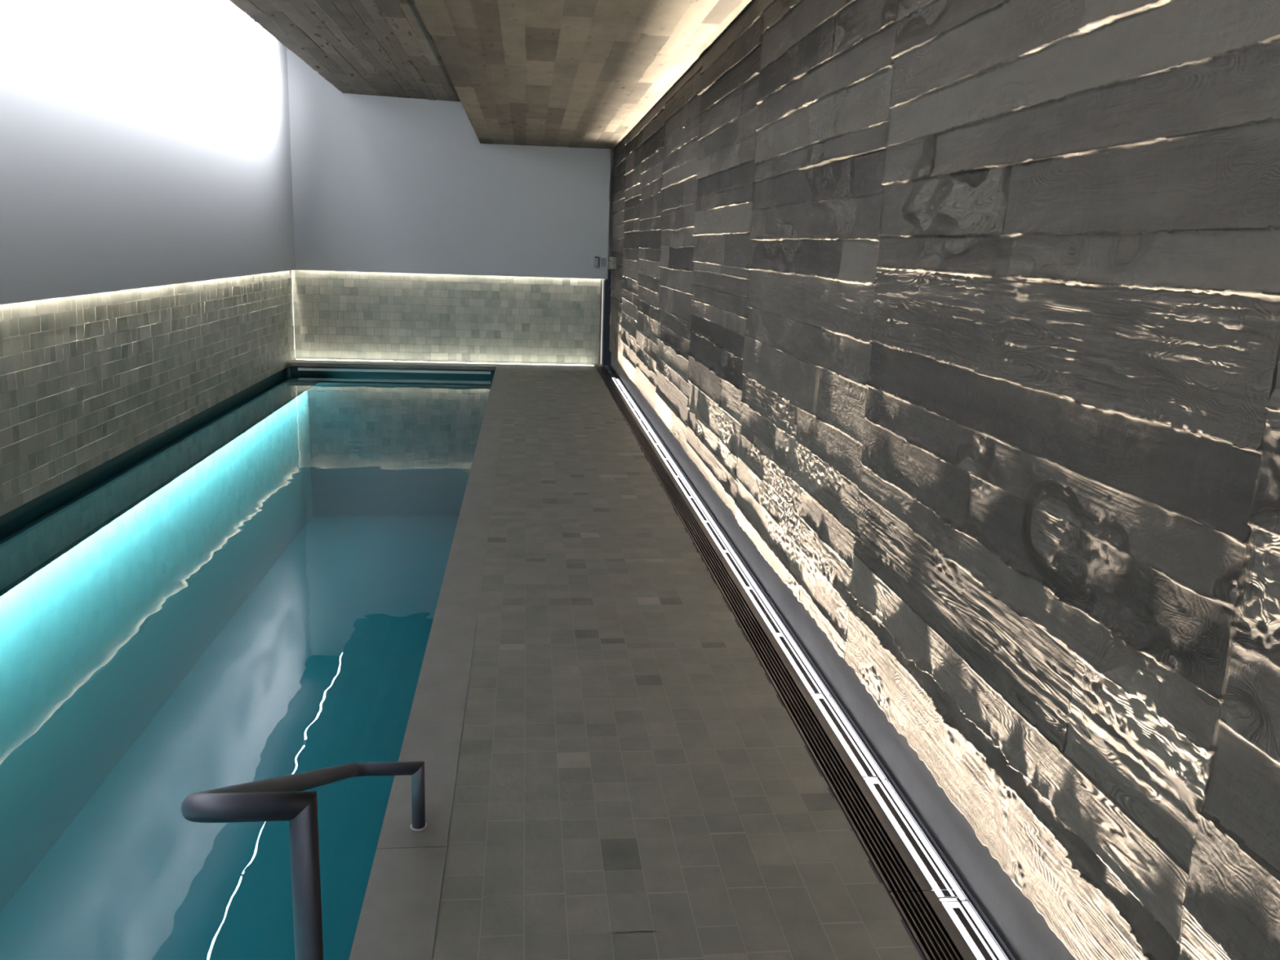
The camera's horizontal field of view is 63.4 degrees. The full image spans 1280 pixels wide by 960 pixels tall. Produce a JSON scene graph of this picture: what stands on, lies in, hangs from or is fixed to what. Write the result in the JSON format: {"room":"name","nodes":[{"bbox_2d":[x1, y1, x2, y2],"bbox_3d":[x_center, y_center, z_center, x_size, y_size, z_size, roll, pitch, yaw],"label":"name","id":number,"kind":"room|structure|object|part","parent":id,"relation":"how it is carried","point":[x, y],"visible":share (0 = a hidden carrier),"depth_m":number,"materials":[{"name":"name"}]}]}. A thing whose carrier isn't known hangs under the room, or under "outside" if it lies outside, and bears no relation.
{"room":"indoor swimming pool","nodes":[
{"label":"indoor swimming pool","id":0,"kind":"room"},
{"bbox_2d":[0,0,295,304],"bbox_3d":[-3.482,-2.148,4.920,0.300,2.625,15.630,0,13,-6],"label":"wall","id":1,"kind":"structure","parent":0,"point":[144,143],"depth_m":7.43,"materials":[{"name":"grey paint"}]},
{"bbox_2d":[0,270,295,516],"bbox_3d":[-3.440,-0.340,5.241,0.015,1.238,15.438,0,13,-6],"label":"wall","id":2,"kind":"structure","parent":0,"point":[20,454],"depth_m":7.28,"materials":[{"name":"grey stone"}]},
{"bbox_2d":[0,390,312,913],"bbox_3d":[-3.365,1.306,5.493,0.210,1.715,15.180,0,13,-6],"label":"wall","id":3,"kind":"structure","parent":0,"point":[94,643],"depth_m":6.81,"materials":[{"name":"teal tile"}]},
{"bbox_2d":[0,515,458,959],"bbox_3d":[-2.153,2.170,5.746,2.269,0.100,15.030,0,13,-6],"label":"floor","id":4,"kind":"structure","parent":0,"point":[319,667],"depth_m":6.77,"materials":[{"name":"teal liquid"}]},
{"bbox_2d":[0,271,604,499],"bbox_3d":[-1.624,-0.289,5.503,3.984,1.435,15.540,0,13,-6],"label":"wall","id":5,"kind":"structure","parent":0,"point":[601,336],"depth_m":12.95,"materials":[{"name":"grey tile"}]},
{"bbox_2d":[0,366,494,596],"bbox_3d":[-2.304,0.442,5.514,2.626,0.360,15.380,0,13,-6],"label":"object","id":6,"kind":"structure","parent":5,"relation":"on","point":[34,534],"depth_m":7.49,"materials":[{"name":"teal stone"}]},
{"bbox_2d":[287,359,496,370],"bbox_3d":[-3.023,-1.415,12.742,2.484,0.044,0.330,0,13,-6],"label":"trim","id":7,"kind":"structure","parent":5,"relation":"attached to","point":[322,363],"depth_m":12.64,"materials":[{"name":"stone"}]},
{"bbox_2d":[497,363,528,364],"bbox_3d":[-1.594,-1.464,13.049,0.377,0.005,0.069,0,13,-6],"label":"strip light","id":8,"kind":"object","parent":5,"relation":"on","point":[498,363],"depth_m":13.06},
{"bbox_2d":[595,365,1019,959],"bbox_3d":[0.341,0.348,5.782,0.217,0.200,15.380,0,13,-6],"label":"trim","id":9,"kind":"structure","parent":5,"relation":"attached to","point":[1002,939],"depth_m":3.17,"materials":[{"name":"grey paint"}]},
{"bbox_2d":[595,365,631,398],"bbox_3d":[-0.327,-1.139,11.868,0.188,0.021,2.736,0,13,-6],"label":"floor grate","id":10,"kind":"object","parent":9,"relation":"in","point":[611,384],"depth_m":11.64,"materials":[{"name":"grey metal"}]},
{"bbox_2d":[612,378,622,386],"bbox_3d":[-0.267,-1.091,11.777,0.098,0.047,0.576,0,13,-6],"label":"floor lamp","id":11,"kind":"object","parent":9,"relation":"in","point":[612,379],"visible":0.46,"depth_m":11.80,"materials":[{"name":"white metal"}]},
{"bbox_2d":[616,385,627,393],"bbox_3d":[-0.205,-0.962,11.215,0.098,0.047,0.576,0,13,-6],"label":"floor lamp","id":12,"kind":"object","parent":9,"relation":"in","point":[616,385],"visible":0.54,"depth_m":11.22,"materials":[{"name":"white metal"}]},
{"bbox_2d":[621,392,633,401],"bbox_3d":[-0.144,-0.833,10.653,0.098,0.047,0.576,0,13,-6],"label":"floor lamp","id":13,"kind":"object","parent":9,"relation":"in","point":[628,396],"visible":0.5,"depth_m":10.63,"materials":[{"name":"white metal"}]},
{"bbox_2d":[626,400,639,410],"bbox_3d":[-0.082,-0.704,10.091,0.098,0.047,0.576,0,13,-6],"label":"floor lamp","id":14,"kind":"object","parent":9,"relation":"in","point":[633,403],"visible":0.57,"depth_m":10.09,"materials":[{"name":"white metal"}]},
{"bbox_2d":[631,409,645,420],"bbox_3d":[-0.021,-0.575,9.528,0.098,0.047,0.576,0,13,-6],"label":"floor lamp","id":15,"kind":"object","parent":9,"relation":"in","point":[640,413],"visible":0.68,"depth_m":9.52,"materials":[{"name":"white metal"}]},
{"bbox_2d":[613,396,666,451],"bbox_3d":[-0.036,-0.528,9.202,0.188,0.021,2.756,0,13,-6],"label":"floor grate","id":16,"kind":"object","parent":9,"relation":"in","point":[640,434],"depth_m":8.91,"materials":[{"name":"grey metal"}]},
{"bbox_2d":[639,420,653,431],"bbox_3d":[0.041,-0.446,8.966,0.098,0.047,0.576,0,13,-6],"label":"floor lamp","id":17,"kind":"object","parent":9,"relation":"in","point":[641,423],"visible":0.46,"depth_m":8.96,"materials":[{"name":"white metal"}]},
{"bbox_2d":[645,431,662,445],"bbox_3d":[0.102,-0.317,8.404,0.098,0.047,0.576,0,13,-6],"label":"floor lamp","id":18,"kind":"object","parent":9,"relation":"in","point":[653,433],"visible":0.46,"depth_m":8.40,"materials":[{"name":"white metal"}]},
{"bbox_2d":[653,444,672,460],"bbox_3d":[0.164,-0.188,7.842,0.098,0.047,0.576,0,13,-6],"label":"floor lamp","id":19,"kind":"object","parent":9,"relation":"in","point":[662,446],"visible":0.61,"depth_m":7.84,"materials":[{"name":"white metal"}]},
{"bbox_2d":[663,460,684,478],"bbox_3d":[0.225,-0.059,7.280,0.098,0.047,0.576,0,13,-6],"label":"floor lamp","id":20,"kind":"object","parent":9,"relation":"in","point":[665,461],"visible":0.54,"depth_m":7.26,"materials":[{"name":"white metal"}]},
{"bbox_2d":[675,477,698,498],"bbox_3d":[0.287,0.070,6.718,0.098,0.047,0.576,0,13,-6],"label":"floor lamp","id":21,"kind":"object","parent":9,"relation":"in","point":[676,478],"visible":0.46,"depth_m":6.70,"materials":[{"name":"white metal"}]},
{"bbox_2d":[642,449,738,559],"bbox_3d":[0.257,0.086,6.527,0.188,0.021,2.756,0,13,-6],"label":"floor grate","id":22,"kind":"object","parent":9,"relation":"in","point":[703,540],"depth_m":6.11,"materials":[{"name":"grey metal"}]},
{"bbox_2d":[687,497,715,523],"bbox_3d":[0.348,0.199,6.156,0.098,0.047,0.576,0,13,-6],"label":"floor lamp","id":23,"kind":"object","parent":9,"relation":"in","point":[689,499],"visible":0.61,"depth_m":6.13,"materials":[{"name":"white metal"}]},
{"bbox_2d":[702,522,734,552],"bbox_3d":[0.410,0.327,5.593,0.098,0.047,0.576,0,13,-6],"label":"floor lamp","id":24,"kind":"object","parent":9,"relation":"in","point":[704,523],"visible":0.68,"depth_m":5.57,"materials":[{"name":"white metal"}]},
{"bbox_2d":[721,552,759,589],"bbox_3d":[0.471,0.456,5.031,0.098,0.047,0.576,0,13,-6],"label":"floor lamp","id":25,"kind":"object","parent":9,"relation":"in","point":[734,554],"visible":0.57,"depth_m":5.00,"materials":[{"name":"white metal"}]},
{"bbox_2d":[745,589,790,635],"bbox_3d":[0.533,0.585,4.469,0.098,0.047,0.576,0,13,-6],"label":"floor lamp","id":26,"kind":"object","parent":9,"relation":"in","point":[783,628],"visible":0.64,"depth_m":4.43,"materials":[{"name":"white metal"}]},
{"bbox_2d":[773,635,831,697],"bbox_3d":[0.594,0.714,3.907,0.098,0.047,0.576,0,13,-6],"label":"floor lamp","id":27,"kind":"object","parent":9,"relation":"in","point":[814,674],"visible":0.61,"depth_m":3.87,"materials":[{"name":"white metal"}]},
{"bbox_2d":[702,556,964,897],"bbox_3d":[0.550,0.699,3.852,0.188,0.021,2.756,0,13,-6],"label":"floor grate","id":28,"kind":"object","parent":9,"relation":"in","point":[897,868],"depth_m":3.19,"materials":[{"name":"grey metal"}]},
{"bbox_2d":[813,697,887,781],"bbox_3d":[0.656,0.843,3.345,0.098,0.047,0.576,0,13,-6],"label":"floor lamp","id":29,"kind":"object","parent":9,"relation":"in","point":[832,701],"visible":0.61,"depth_m":3.30,"materials":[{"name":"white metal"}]},
{"bbox_2d":[865,780,968,902],"bbox_3d":[0.717,0.972,2.783,0.098,0.047,0.576,0,13,-6],"label":"floor lamp","id":30,"kind":"object","parent":9,"relation":"in","point":[937,860],"visible":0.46,"depth_m":2.73,"materials":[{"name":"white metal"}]},
{"bbox_2d":[889,889,1012,959],"bbox_3d":[0.843,1.313,1.177,0.188,0.021,2.756,0,13,-6],"label":"floor grate","id":31,"kind":"object","parent":9,"relation":"in","point":[937,936],"depth_m":2.38,"materials":[{"name":"grey metal"}]},
{"bbox_2d":[942,902,1008,959],"bbox_3d":[0.779,1.101,2.221,0.098,0.047,0.576,0,13,-6],"label":"floor lamp","id":32,"kind":"object","parent":9,"relation":"in","point":[948,906],"visible":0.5,"depth_m":2.39,"materials":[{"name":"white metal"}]},
{"bbox_2d":[228,0,461,102],"bbox_3d":[-1.999,-2.825,4.819,1.393,0.056,15.422,0,13,-6],"label":"ceiling","id":33,"kind":"structure","parent":0,"point":[370,47],"depth_m":8.86,"materials":[{"name":"wood"}]},
{"bbox_2d":[307,384,490,515],"bbox_3d":[-2.928,-0.336,12.892,2.269,1.690,0.100,0,13,-6],"label":"wall","id":34,"kind":"structure","parent":0,"point":[375,450],"depth_m":12.81,"materials":[{"name":"teal"}]},
{"bbox_2d":[292,270,600,364],"bbox_3d":[-2.387,-2.068,12.918,3.777,1.177,0.014,0,13,-6],"label":"wall","id":35,"kind":"structure","parent":0,"point":[307,303],"depth_m":12.92,"materials":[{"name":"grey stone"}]},
{"bbox_2d":[291,270,295,357],"bbox_3d":[-4.258,-2.036,12.717,0.008,1.075,0.006,0,13,-6],"label":"strip light","id":36,"kind":"object","parent":35,"relation":"attached to","point":[291,270],"visible":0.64,"depth_m":12.72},
{"bbox_2d":[600,279,603,364],"bbox_3d":[-0.482,-2.006,13.144,0.007,1.075,0.008,0,13,-6],"label":"strip light","id":37,"kind":"object","parent":35,"relation":"attached to","point":[602,279],"visible":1,"depth_m":13.14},
{"bbox_2d":[427,31,471,124],"bbox_3d":[-1.210,-2.592,4.963,0.233,0.500,15.430,0,13,-6],"label":"ceiling","id":38,"kind":"structure","parent":0,"point":[428,31],"depth_m":6.82,"materials":[{"name":"concrete"}]},
{"bbox_2d":[286,47,615,279],"bbox_3d":[-2.114,-3.839,12.616,4.094,2.625,0.250,0,13,-6],"label":"wall","id":39,"kind":"structure","parent":0,"point":[380,184],"depth_m":12.54,"materials":[{"name":"grey paint"}]},
{"bbox_2d":[593,256,599,267],"bbox_3d":[-0.537,-2.718,12.894,0.070,0.140,0.045,0,13,-6],"label":"door pull","id":40,"kind":"object","parent":39,"relation":"attached to","point":[597,259],"visible":1,"depth_m":12.91,"materials":[{"name":"grey metal"}]},
{"bbox_2d":[600,257,606,266],"bbox_3d":[-0.453,-2.716,12.921,0.065,0.110,0.010,0,13,-6],"label":"switch plate","id":41,"kind":"object","parent":39,"relation":"attached to","point":[603,260],"visible":1,"depth_m":12.92,"materials":[{"name":"grey plastic"}]},
{"bbox_2d":[230,0,752,149],"bbox_3d":[-0.950,-2.885,4.925,3.467,1.123,15.430,0,13,-6],"label":"ceiling","id":42,"kind":"structure","parent":0,"point":[571,73],"depth_m":6.54,"materials":[{"name":"wood"}]},
{"bbox_2d":[431,364,922,959],"bbox_3d":[-0.301,0.290,5.712,1.086,0.101,15.413,0,13,-6],"label":"floor","id":43,"kind":"structure","parent":0,"point":[545,933],"depth_m":3.12,"materials":[{"name":"tile"}]},
{"bbox_2d":[300,359,332,359],"bbox_3d":[-3.995,-1.484,12.781,0.359,0.005,0.070,0,13,-6],"label":"strip light","id":44,"kind":"object","parent":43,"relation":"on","point":[300,359],"depth_m":12.79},
{"bbox_2d":[340,360,372,360],"bbox_3d":[-3.516,-1.480,12.836,0.365,0.005,0.070,0,13,-6],"label":"strip light","id":45,"kind":"object","parent":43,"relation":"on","point":[340,360],"depth_m":12.84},
{"bbox_2d":[379,360,411,361],"bbox_3d":[-3.043,-1.476,12.888,0.370,0.005,0.070,0,13,-6],"label":"strip light","id":46,"kind":"object","parent":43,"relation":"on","point":[380,361],"depth_m":12.90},
{"bbox_2d":[418,361,450,362],"bbox_3d":[-2.565,-1.472,12.941,0.376,0.005,0.071,0,13,-6],"label":"strip light","id":47,"kind":"object","parent":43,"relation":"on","point":[444,362],"depth_m":12.95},
{"bbox_2d":[457,362,489,363],"bbox_3d":[-2.084,-1.468,12.994,0.381,0.005,0.071,0,13,-6],"label":"strip light","id":48,"kind":"object","parent":43,"relation":"on","point":[458,362],"depth_m":13.00,"materials":[{"name":"white plastic"}]},
{"bbox_2d":[537,364,568,364],"bbox_3d":[-1.105,-1.460,13.103,0.383,0.005,0.070,0,13,-6],"label":"strip light","id":49,"kind":"object","parent":43,"relation":"on","point":[537,364],"depth_m":13.11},
{"bbox_2d":[609,0,1279,959],"bbox_3d":[0.477,-1.133,5.480,0.098,2.485,15.424,0,13,-6],"label":"wall","id":50,"kind":"structure","parent":0,"point":[965,313],"depth_m":2.22,"materials":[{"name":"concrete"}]},
{"bbox_2d":[608,257,616,268],"bbox_3d":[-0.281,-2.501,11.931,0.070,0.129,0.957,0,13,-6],"label":"wall socket","id":51,"kind":"object","parent":50,"relation":"attached to","point":[612,264],"visible":1,"depth_m":11.91,"materials":[{"name":"grey plastic"}]},
{"bbox_2d":[610,354,1076,959],"bbox_3d":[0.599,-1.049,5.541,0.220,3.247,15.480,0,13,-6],"label":"trim","id":52,"kind":"structure","parent":50,"relation":"attached to","point":[1027,931],"depth_m":2.99,"materials":[{"name":"metal"}]},
{"bbox_3d":[-0.945,1.216,5.840,0.138,1.898,15.380,0,13,-6],"label":"wall","id":53,"kind":"structure","parent":0,"visible":0},
{"bbox_2d":[348,364,511,959],"bbox_3d":[-0.878,0.324,5.365,0.175,0.050,15.859,0,13,-6],"label":"pool coping","id":54,"kind":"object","parent":53,"relation":"on","point":[397,920],"depth_m":3.14,"materials":[{"name":"stone"}]},
{"bbox_2d":[181,760,426,959],"bbox_3d":[-0.575,0.655,1.984,0.199,0.852,1.338,0,13,-6],"label":"handrail","id":55,"kind":"object","parent":54,"relation":"on","point":[280,798],"visible":0.98,"depth_m":1.28,"materials":[{"name":"grey metal"}]},
{"bbox_3d":[-0.575,0.572,1.965,0.196,0.681,1.330,0,13,-6],"label":"rail","id":56,"kind":"part","parent":55,"relation":"part of","materials":[{"name":"grey metal"}]},
{"bbox_3d":[-0.428,0.800,1.364,0.034,0.852,0.034,0,13,-6],"label":"post","id":57,"kind":"part","parent":55,"relation":"part of","materials":[{"name":"grey metal"}]},
{"bbox_3d":[-0.577,0.827,2.692,0.034,0.205,0.034,0,13,-6],"label":"post","id":58,"kind":"part","parent":55,"relation":"part of","materials":[{"name":"grey metal"}]},
{"label":"pool water","id":59,"kind":"object","parent":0,"visible":0},
{"bbox_2d":[297,367,490,373],"bbox_3d":[-2.984,-1.331,12.629,2.302,0.030,0.035,0,13,-6],"label":"pool cover","id":60,"kind":"object","parent":59,"relation":"on","point":[299,368],"visible":1,"depth_m":12.61,"materials":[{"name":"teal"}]}
]}

